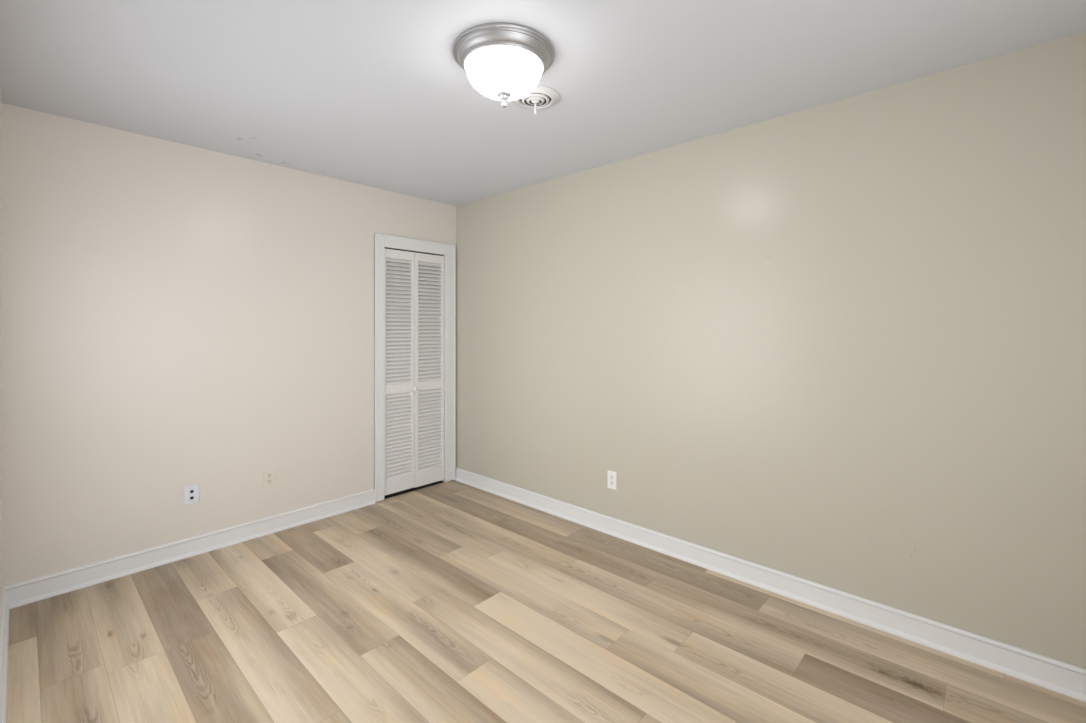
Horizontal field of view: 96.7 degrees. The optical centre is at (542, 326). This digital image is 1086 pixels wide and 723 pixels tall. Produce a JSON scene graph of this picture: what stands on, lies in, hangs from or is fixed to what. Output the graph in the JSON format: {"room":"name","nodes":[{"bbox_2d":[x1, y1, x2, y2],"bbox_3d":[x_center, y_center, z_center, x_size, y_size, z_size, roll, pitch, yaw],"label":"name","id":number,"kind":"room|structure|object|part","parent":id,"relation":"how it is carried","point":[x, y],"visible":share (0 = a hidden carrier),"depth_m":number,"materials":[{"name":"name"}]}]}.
{"room":"empty bedroom","nodes":[
{"label":"empty bedroom","id":0,"kind":"room"},
{"bbox_2d":[0,90,1,601],"bbox_3d":[-1.043,0.141,0.815,4.350,2.440,0.100,0,0,43],"label":"wall","id":1,"kind":"structure","parent":0,"point":[0,90],"depth_m":2.20,"materials":[{"name":"beige paint"}]},
{"bbox_2d":[0,587,9,722],"bbox_3d":[-1.037,1.307,0.896,4.250,0.107,0.026,0,0,43],"label":"baseboard","id":2,"kind":"structure","parent":1,"relation":"attached to","point":[4,609],"depth_m":1.95,"materials":[{"name":"white paint"}]},
{"bbox_2d":[2,103,455,586],"bbox_3d":[-1.935,0.171,3.544,0.660,2.500,2.904,0,0,43],"label":"wall","id":3,"kind":"structure","parent":0,"point":[176,316],"depth_m":2.81,"materials":[{"name":"beige paint"}]},
{"bbox_2d":[4,489,375,608],"bbox_3d":[-1.949,1.307,3.022,0.026,0.107,1.918,0,0,43],"label":"baseboard","id":4,"kind":"structure","parent":3,"relation":"attached to","point":[44,587],"depth_m":2.79,"materials":[{"name":"white paint"}]},
{"bbox_2d":[184,484,198,504],"bbox_3d":[-2.094,1.000,2.878,0.009,0.108,0.074,0,0,43],"label":"data jack plate","id":5,"kind":"object","parent":3,"relation":"attached to","point":[191,493],"visible":1,"depth_m":2.88,"materials":[{"name":"white plastic"}]},
{"bbox_2d":[263,469,274,487],"bbox_3d":[-1.807,1.000,3.189,0.009,0.112,0.069,0,0,43],"label":"power outlet","id":6,"kind":"object","parent":3,"relation":"attached to","point":[268,475],"visible":1,"depth_m":3.18,"materials":[{"name":"beige plastic"}]},
{"bbox_2d":[374,233,455,501],"bbox_3d":[-1.074,0.313,4.041,0.153,2.080,0.766,0,0,43],"label":"door","id":7,"kind":"structure","parent":3,"relation":"in","point":[415,361],"depth_m":4.00,"materials":[{"name":"white paint"}]},
{"bbox_2d":[0,0,1085,205],"bbox_3d":[-0.358,-1.119,2.090,5.070,0.080,2.904,0,0,43],"label":"ceiling","id":8,"kind":"structure","parent":0,"point":[372,93],"depth_m":2.00,"materials":[{"name":"paint"}]},
{"bbox_2d":[453,23,553,107],"bbox_3d":[-0.154,-0.973,1.909,0.399,0.212,0.399,0,0,43],"label":"ceiling lamp","id":9,"kind":"object","parent":8,"relation":"attached to","point":[504,62],"visible":1,"depth_m":1.80,"materials":[{"name":"white glass"}]},
{"bbox_3d":[-0.154,-0.972,1.909,0.301,0.111,0.301,0,0,43],"label":"lamp shade","id":10,"kind":"part","parent":9,"relation":"part of","materials":[{"name":"white glass"}]},
{"bbox_2d":[512,86,559,114],"bbox_3d":[-0.036,-1.038,2.269,0.229,0.080,0.229,0,0,43],"label":"ceiling vent","id":11,"kind":"object","parent":8,"relation":"in","point":[540,97],"visible":0.94,"depth_m":2.26,"materials":[{"name":"white metal"}]},
{"bbox_2d":[6,480,1085,722],"bbox_3d":[-0.098,1.391,1.850,4.362,0.060,2.904,0,0,43],"label":"floor","id":12,"kind":"structure","parent":0,"point":[453,601],"depth_m":2.09,"materials":[{"name":"wood"}]},
{"bbox_2d":[456,32,1085,668],"bbox_3d":[0.857,0.141,2.877,4.350,2.440,0.100,0,0,43],"label":"wall","id":13,"kind":"structure","parent":0,"point":[840,345],"depth_m":2.31,"materials":[{"name":"beige paint"}]},
{"bbox_2d":[607,470,616,489],"bbox_3d":[0.454,1.006,3.174,0.071,0.115,0.009,0,0,43],"label":"power outlet","id":14,"kind":"object","parent":13,"relation":"attached to","point":[611,476],"visible":1,"depth_m":3.17,"materials":[{"name":"white plastic"}]},
{"bbox_2d":[455,467,1085,701],"bbox_3d":[0.777,1.307,2.864,4.250,0.107,0.026,0,0,43],"label":"baseboard","id":15,"kind":"structure","parent":13,"relation":"attached to","point":[1063,678],"depth_m":2.30,"materials":[{"name":"white paint"}]}
]}

